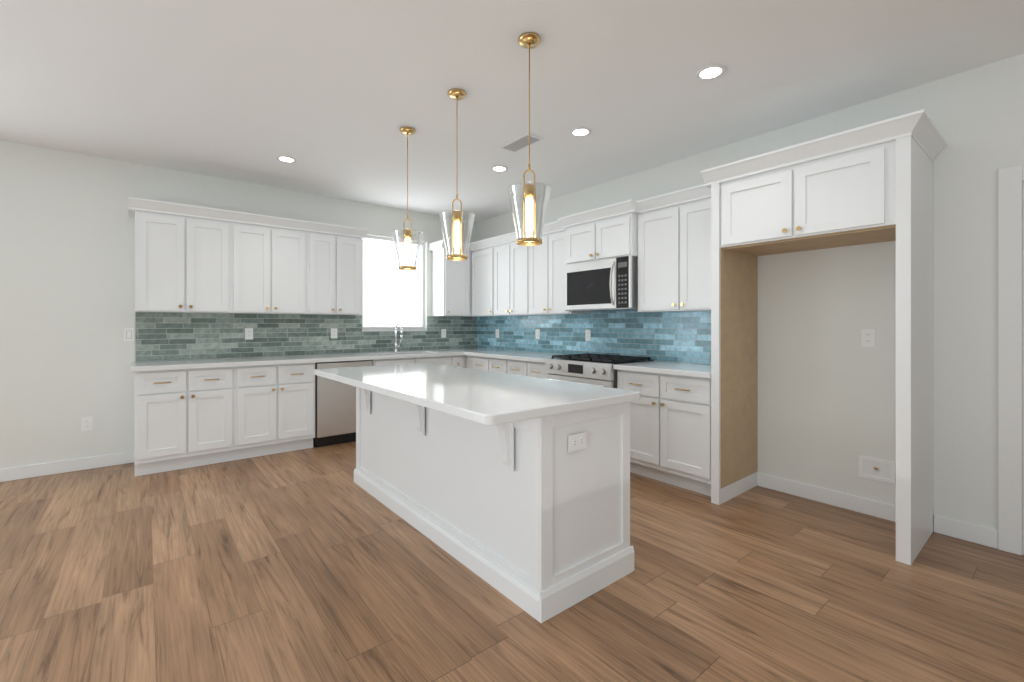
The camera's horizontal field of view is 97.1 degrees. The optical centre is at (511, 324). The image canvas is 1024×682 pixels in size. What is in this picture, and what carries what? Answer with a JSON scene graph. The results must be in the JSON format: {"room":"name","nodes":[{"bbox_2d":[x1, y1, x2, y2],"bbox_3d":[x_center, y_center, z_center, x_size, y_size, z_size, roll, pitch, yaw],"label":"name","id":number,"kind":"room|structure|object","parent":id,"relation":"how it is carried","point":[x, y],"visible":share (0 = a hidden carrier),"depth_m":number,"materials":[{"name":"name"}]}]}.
{"room":"kitchen","nodes":[
{"label":"kitchen","id":0,"kind":"room"},
{"bbox_2d":[0,140,476,468],"bbox_3d":[-3.521,-0.113,4.190,7.950,2.743,0.150,0,0,-39],"label":"wall","id":1,"kind":"structure","parent":0,"point":[67,276],"depth_m":3.92,"materials":[{"name":"paint"}]},
{"bbox_2d":[0,451,133,481],"bbox_3d":[-4.014,1.206,3.684,1.448,0.105,0.014,0,0,-39],"label":"baseboard","id":2,"kind":"structure","parent":1,"relation":"attached to","point":[50,468],"depth_m":3.84,"materials":[{"name":"white wood"}]},
{"bbox_2d":[81,417,92,430],"bbox_3d":[-3.704,0.864,3.939,0.073,0.118,0.008,0,0,-39],"label":"outlet","id":3,"kind":"object","parent":1,"relation":"attached to","point":[86,423],"visible":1,"depth_m":3.94,"materials":[{"name":"white plastic"}]},
{"bbox_2d":[124,328,133,340],"bbox_3d":[-3.487,0.089,4.116,0.073,0.118,0.008,0,0,-39],"label":"light switch","id":4,"kind":"object","parent":1,"relation":"attached to","point":[128,334],"visible":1,"depth_m":4.11,"materials":[{"name":"white plastic"}]},
{"bbox_2d":[135,210,230,312],"bbox_3d":[-3.065,-0.553,4.231,0.710,0.875,0.356,0,0,-39],"label":"upper cabinet","id":5,"kind":"object","parent":1,"relation":"attached to","point":[182,264],"visible":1,"depth_m":4.10,"materials":[{"name":"white wood"}]},
{"bbox_2d":[231,222,306,313],"bbox_3d":[-2.522,-0.553,4.672,0.690,0.875,0.356,0,0,-39],"label":"upper cabinet","id":6,"kind":"object","parent":1,"relation":"attached to","point":[268,270],"visible":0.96,"depth_m":4.54,"materials":[{"name":"white wood"}]},
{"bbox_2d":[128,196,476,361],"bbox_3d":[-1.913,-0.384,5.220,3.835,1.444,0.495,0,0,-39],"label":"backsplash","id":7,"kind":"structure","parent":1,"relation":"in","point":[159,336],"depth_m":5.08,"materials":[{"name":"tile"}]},
{"bbox_2d":[245,328,252,339],"bbox_3d":[-2.739,0.094,4.709,0.073,0.118,0.008,0,0,-39],"label":"electrical outlet","id":8,"kind":"object","parent":7,"relation":"attached to","point":[248,333],"visible":1,"depth_m":4.71,"materials":[{"name":"white plastic"}]},
{"bbox_2d":[331,328,336,337],"bbox_3d":[-2.067,0.099,5.254,0.073,0.118,0.008,0,0,-39],"label":"electrical outlet","id":9,"kind":"object","parent":7,"relation":"attached to","point":[333,332],"visible":1,"depth_m":5.25,"materials":[{"name":"white plastic"}]},
{"bbox_2d":[441,329,445,337],"bbox_3d":[-0.933,0.117,6.174,0.073,0.118,0.008,0,0,-39],"label":"electrical outlet","id":10,"kind":"object","parent":7,"relation":"attached to","point":[443,333],"visible":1,"depth_m":6.17,"materials":[{"name":"white plastic"}]},
{"bbox_2d":[307,231,361,314],"bbox_3d":[-2.025,-0.553,5.075,0.590,0.875,0.356,0,0,-39],"label":"upper cabinet","id":11,"kind":"object","parent":1,"relation":"attached to","point":[334,274],"visible":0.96,"depth_m":4.95,"materials":[{"name":"white wood"}]},
{"bbox_2d":[432,248,488,316],"bbox_3d":[-0.678,-0.553,6.167,0.738,0.875,0.356,0,0,-39],"label":"upper cabinet","id":12,"kind":"object","parent":1,"relation":"attached to","point":[451,287],"visible":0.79,"depth_m":5.96,"materials":[{"name":"white wood"}]},
{"bbox_2d":[0,441,1023,681],"bbox_3d":[0.301,1.309,0.627,9.400,0.100,10.600,0,0,-39],"label":"floor","id":13,"kind":"structure","parent":0,"point":[316,564],"depth_m":2.10,"materials":[{"name":"brown wood"}]},
{"bbox_2d":[134,367,234,476],"bbox_3d":[-2.981,0.821,4.123,0.705,0.876,0.629,0,0,-39],"label":"base cabinet","id":14,"kind":"object","parent":13,"relation":"on","point":[184,418],"visible":1,"depth_m":3.90,"materials":[{"name":"white wood"}]},
{"bbox_2d":[233,363,314,459],"bbox_3d":[-2.434,0.821,4.567,0.703,0.876,0.629,0,0,-39],"label":"base cabinet","id":15,"kind":"object","parent":13,"relation":"on","point":[274,409],"visible":0.96,"depth_m":4.34,"materials":[{"name":"white wood"}]},
{"bbox_2d":[313,360,372,447],"bbox_3d":[-1.935,0.821,4.993,0.603,0.876,0.596,0,0,-39],"label":"dishwasher","id":16,"kind":"object","parent":13,"relation":"on","point":[335,412],"visible":0.4,"depth_m":4.70,"materials":[{"name":"silver metal"}]},
{"bbox_2d":[373,356,450,365],"bbox_3d":[-1.307,0.821,5.481,0.983,0.876,0.629,0,0,-39],"label":"base cabinet","id":17,"kind":"object","parent":13,"relation":"on","point":[442,360],"visible":0.1,"depth_m":5.28,"materials":[{"name":"white wood"}]},
{"bbox_2d":[130,348,493,371],"bbox_3d":[-1.789,0.359,5.081,3.814,0.040,0.623,0,0,-39],"label":"countertop","id":18,"kind":"structure","parent":17,"relation":"on","point":[277,360],"depth_m":4.48,"materials":[{"name":"stone"}]},
{"bbox_2d":[393,323,402,351],"bbox_3d":[-1.388,0.156,5.625,0.108,0.366,0.213,0,0,-39],"label":"faucet","id":19,"kind":"object","parent":18,"relation":"on","point":[395,345],"visible":1,"depth_m":5.66,"materials":[{"name":"silver metal"}]},
{"bbox_2d":[451,355,473,368],"bbox_3d":[-0.575,0.821,5.993,0.798,0.876,0.756,0,0,-39],"label":"base cabinet","id":20,"kind":"object","parent":13,"relation":"on","point":[463,361],"visible":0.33,"depth_m":5.65,"materials":[{"name":"white wood"}]},
{"bbox_2d":[464,350,563,362],"bbox_3d":[0.117,0.359,5.260,0.628,0.040,1.500,0,0,-39],"label":"countertop","id":21,"kind":"structure","parent":20,"relation":"on","point":[501,354],"depth_m":5.16,"materials":[{"name":"stone"}]},
{"bbox_2d":[473,356,507,373],"bbox_3d":[-0.054,0.821,5.485,0.629,0.876,0.685,0,0,-39],"label":"base cabinet","id":22,"kind":"object","parent":13,"relation":"on","point":[498,365],"visible":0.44,"depth_m":5.28,"materials":[{"name":"white wood"}]},
{"bbox_2d":[354,387,633,622],"bbox_3d":[-0.349,0.820,2.943,0.732,0.879,2.210,0,0,-39],"label":"kitchen island","id":23,"kind":"object","parent":13,"relation":"on","point":[531,517],"visible":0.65,"depth_m":2.21,"materials":[{"name":"white wood"}]},
{"bbox_2d":[314,363,639,425],"bbox_3d":[-0.429,0.359,2.870,0.960,0.040,2.275,0,0,-39],"label":"island countertop","id":24,"kind":"structure","parent":23,"relation":"on","point":[483,397],"depth_m":2.33,"materials":[{"name":"stone"}]},
{"bbox_2d":[568,432,586,451],"bbox_3d":[0.301,0.534,2.064,0.118,0.073,0.008,0,0,-39],"label":"outlet","id":25,"kind":"object","parent":23,"relation":"attached to","point":[578,441],"visible":1,"depth_m":2.06,"materials":[{"name":"white plastic"}]},
{"bbox_2d":[508,359,548,378],"bbox_3d":[0.379,0.821,4.951,0.629,0.876,0.690,0,0,-39],"label":"base cabinet","id":26,"kind":"object","parent":13,"relation":"on","point":[528,368],"visible":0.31,"depth_m":4.78,"materials":[{"name":"white wood"}]},
{"bbox_2d":[545,353,653,387],"bbox_3d":[0.821,0.781,4.341,0.707,0.955,0.805,0,0,-39],"label":"range","id":27,"kind":"object","parent":13,"relation":"on","point":[592,369],"visible":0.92,"depth_m":4.12,"materials":[{"name":"silver metal"}]},
{"bbox_2d":[617,370,710,495],"bbox_3d":[1.376,0.821,3.721,0.629,0.876,0.848,0,0,-39],"label":"base cabinet","id":28,"kind":"object","parent":13,"relation":"on","point":[670,429],"visible":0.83,"depth_m":3.48,"materials":[{"name":"white wood"}]},
{"bbox_2d":[613,361,710,377],"bbox_3d":[1.370,0.359,3.716,0.626,0.040,0.848,0,0,-39],"label":"countertop","id":29,"kind":"structure","parent":28,"relation":"on","point":[685,369],"depth_m":3.59,"materials":[{"name":"stone"}]},
{"bbox_2d":[711,135,932,564],"bbox_3d":[1.987,0.134,2.976,0.618,2.250,1.075,0,0,-39],"label":"surround panel","id":30,"kind":"object","parent":13,"relation":"on","point":[734,372],"visible":0.92,"depth_m":2.66,"materials":[{"name":"white wood"}]},
{"bbox_2d":[0,0,1023,221],"bbox_3d":[0.301,-1.534,0.627,9.400,0.100,10.600,0,0,-39],"label":"ceiling","id":31,"kind":"structure","parent":0,"point":[332,97],"depth_m":2.73,"materials":[{"name":"paint"}]},
{"bbox_2d":[276,156,295,162],"bbox_3d":[-2.019,-1.480,4.043,0.164,0.006,0.164,0,0,-39],"label":"recessed light","id":32,"kind":"object","parent":31,"relation":"in","point":[287,159],"visible":1,"depth_m":4.05,"materials":[{"name":"white plastic"}]},
{"bbox_2d":[392,127,422,270],"bbox_3d":[-0.795,-0.952,3.439,0.232,1.062,0.232,0,0,-39],"label":"pendant light","id":33,"kind":"object","parent":31,"relation":"hanging from","point":[407,235],"visible":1,"depth_m":3.42,"materials":[{"name":"gold metal"}]},
{"bbox_2d":[439,88,474,260],"bbox_3d":[-0.352,-0.952,2.893,0.232,1.062,0.232,0,0,-39],"label":"pendant light","id":34,"kind":"object","parent":31,"relation":"hanging from","point":[456,94],"visible":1,"depth_m":2.87,"materials":[{"name":"gold metal"}]},
{"bbox_2d":[491,166,507,171],"bbox_3d":[-0.119,-1.480,4.290,0.164,0.006,0.164,0,0,-39],"label":"recessed light","id":35,"kind":"object","parent":31,"relation":"in","point":[499,168],"visible":0.98,"depth_m":4.28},
{"bbox_2d":[499,133,543,152],"bbox_3d":[0.073,-1.479,3.686,0.170,0.009,0.360,0,0,-39],"label":"ceiling vent","id":36,"kind":"object","parent":31,"relation":"in","point":[518,144],"visible":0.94,"depth_m":3.68,"materials":[{"name":"white metal"}]},
{"bbox_2d":[507,32,551,245],"bbox_3d":[0.090,-0.952,2.348,0.232,1.062,0.232,0,0,-39],"label":"pendant light","id":37,"kind":"object","parent":31,"relation":"hanging from","point":[529,40],"visible":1,"depth_m":2.33,"materials":[{"name":"gold metal"}]},
{"bbox_2d":[570,127,590,136],"bbox_3d":[0.528,-1.480,3.475,0.164,0.006,0.164,0,0,-39],"label":"recessed light","id":38,"kind":"object","parent":31,"relation":"in","point":[579,132],"visible":1,"depth_m":3.48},
{"bbox_2d":[696,65,725,80],"bbox_3d":[1.167,-1.480,2.655,0.164,0.006,0.164,0,0,-39],"label":"recessed light","id":39,"kind":"object","parent":31,"relation":"in","point":[710,72],"visible":1,"depth_m":2.65,"materials":[{"name":"white plastic"}]},
{"bbox_2d":[477,53,1023,530],"bbox_3d":[2.830,-0.113,2.549,0.150,2.743,10.400,0,0,-39],"label":"wall","id":40,"kind":"structure","parent":0,"point":[827,399],"depth_m":2.95,"materials":[{"name":"paint"}]},
{"bbox_2d":[472,246,493,315],"bbox_3d":[-0.277,-0.553,5.976,0.356,0.875,0.498,0,0,-39],"label":"upper cabinet","id":41,"kind":"object","parent":40,"relation":"attached to","point":[482,282],"visible":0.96,"depth_m":5.87,"materials":[{"name":"white wood"}]},
{"bbox_2d":[494,242,529,315],"bbox_3d":[0.091,-0.553,5.522,0.356,0.875,0.670,0,0,-39],"label":"upper cabinet","id":42,"kind":"object","parent":40,"relation":"attached to","point":[511,278],"visible":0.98,"depth_m":5.40,"materials":[{"name":"white wood"}]},
{"bbox_2d":[535,329,539,338],"bbox_3d":[0.312,0.113,5.513,0.008,0.118,0.073,0,0,-39],"label":"electrical outlet","id":43,"kind":"object","parent":40,"relation":"attached to","point":[537,333],"visible":1,"depth_m":5.51,"materials":[{"name":"white plastic"}]},
{"bbox_2d":[529,230,590,314],"bbox_3d":[0.508,-0.553,5.008,0.356,0.875,0.655,0,0,-39],"label":"upper cabinet","id":44,"kind":"object","parent":40,"relation":"attached to","point":[547,260],"visible":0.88,"depth_m":4.92,"materials":[{"name":"white wood"}]},
{"bbox_2d":[585,330,590,340],"bbox_3d":[0.821,0.113,4.886,0.008,0.118,0.073,0,0,-39],"label":"electrical outlet","id":45,"kind":"object","parent":40,"relation":"attached to","point":[587,335],"visible":1,"depth_m":4.88,"materials":[{"name":"white plastic"}]},
{"bbox_2d":[477,310,710,364],"bbox_3d":[0.690,0.099,5.062,0.010,0.479,3.800,0,0,-39],"label":"backsplash","id":46,"kind":"structure","parent":40,"relation":"attached to","point":[682,337],"depth_m":4.65,"materials":[{"name":"tile"}]},
{"bbox_2d":[565,256,637,311],"bbox_3d":[0.929,-0.376,4.406,0.456,0.470,0.800,0,0,-39],"label":"microwave","id":47,"kind":"object","parent":40,"relation":"attached to","point":[611,284],"visible":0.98,"depth_m":4.22,"materials":[{"name":"silver metal"}]},
{"bbox_2d":[566,213,637,264],"bbox_3d":[0.939,-0.802,4.414,0.436,0.378,0.810,0,0,-39],"label":"upper cabinet","id":48,"kind":"object","parent":40,"relation":"attached to","point":[612,237],"depth_m":4.23,"materials":[{"name":"white wood"}]},
{"bbox_2d":[470,109,946,250],"bbox_3d":[0.892,-1.040,4.279,0.678,0.097,4.600,0,0,-39],"label":"crown molding","id":49,"kind":"structure","parent":48,"relation":"attached to","point":[920,128],"depth_m":2.85,"materials":[{"name":"white wood"}]},
{"bbox_2d":[638,198,710,311],"bbox_3d":[1.487,-0.553,3.801,0.356,0.875,0.833,0,0,-39],"label":"upper cabinet","id":50,"kind":"object","parent":40,"relation":"attached to","point":[674,258],"visible":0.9,"depth_m":3.73,"materials":[{"name":"white wood"}]},
{"bbox_2d":[721,140,895,255],"bbox_3d":[1.976,-0.760,2.968,0.646,0.462,0.954,0,0,-39],"label":"upper cabinet","id":51,"kind":"object","parent":40,"relation":"attached to","point":[844,199],"visible":1,"depth_m":2.74,"materials":[{"name":"white wood"}]},
{"bbox_2d":[757,472,895,521],"bbox_3d":[2.222,1.206,3.169,0.014,0.105,0.954,0,0,-39],"label":"baseboard","id":52,"kind":"structure","parent":40,"relation":"attached to","point":[874,508],"depth_m":3.16,"materials":[{"name":"white wood"}]},
{"bbox_2d":[861,329,874,346],"bbox_3d":[2.363,0.088,2.999,0.008,0.118,0.073,0,0,-39],"label":"outlet","id":53,"kind":"object","parent":40,"relation":"attached to","point":[867,337],"visible":1,"depth_m":3.00,"materials":[{"name":"white plastic"}]},
{"bbox_2d":[859,456,894,483],"bbox_3d":[2.386,0.949,2.961,0.022,0.140,0.190,0,0,-39],"label":"outlet box","id":54,"kind":"object","parent":40,"relation":"attached to","point":[877,469],"visible":1,"depth_m":2.96,"materials":[{"name":"white plastic"}]},
{"bbox_2d":[934,515,997,548],"bbox_3d":[2.648,1.206,2.643,0.014,0.105,0.267,0,0,-39],"label":"baseboard","id":55,"kind":"structure","parent":40,"relation":"attached to","point":[974,533],"depth_m":2.63,"materials":[{"name":"white wood"}]},
{"bbox_2d":[998,164,1023,554],"bbox_3d":[3.108,0.192,2.192,0.168,2.135,1.015,0,0,-39],"label":"door frame","id":56,"kind":"structure","parent":40,"relation":"attached to","point":[1010,360],"depth_m":2.49,"materials":[{"name":"white wood"}]}
]}

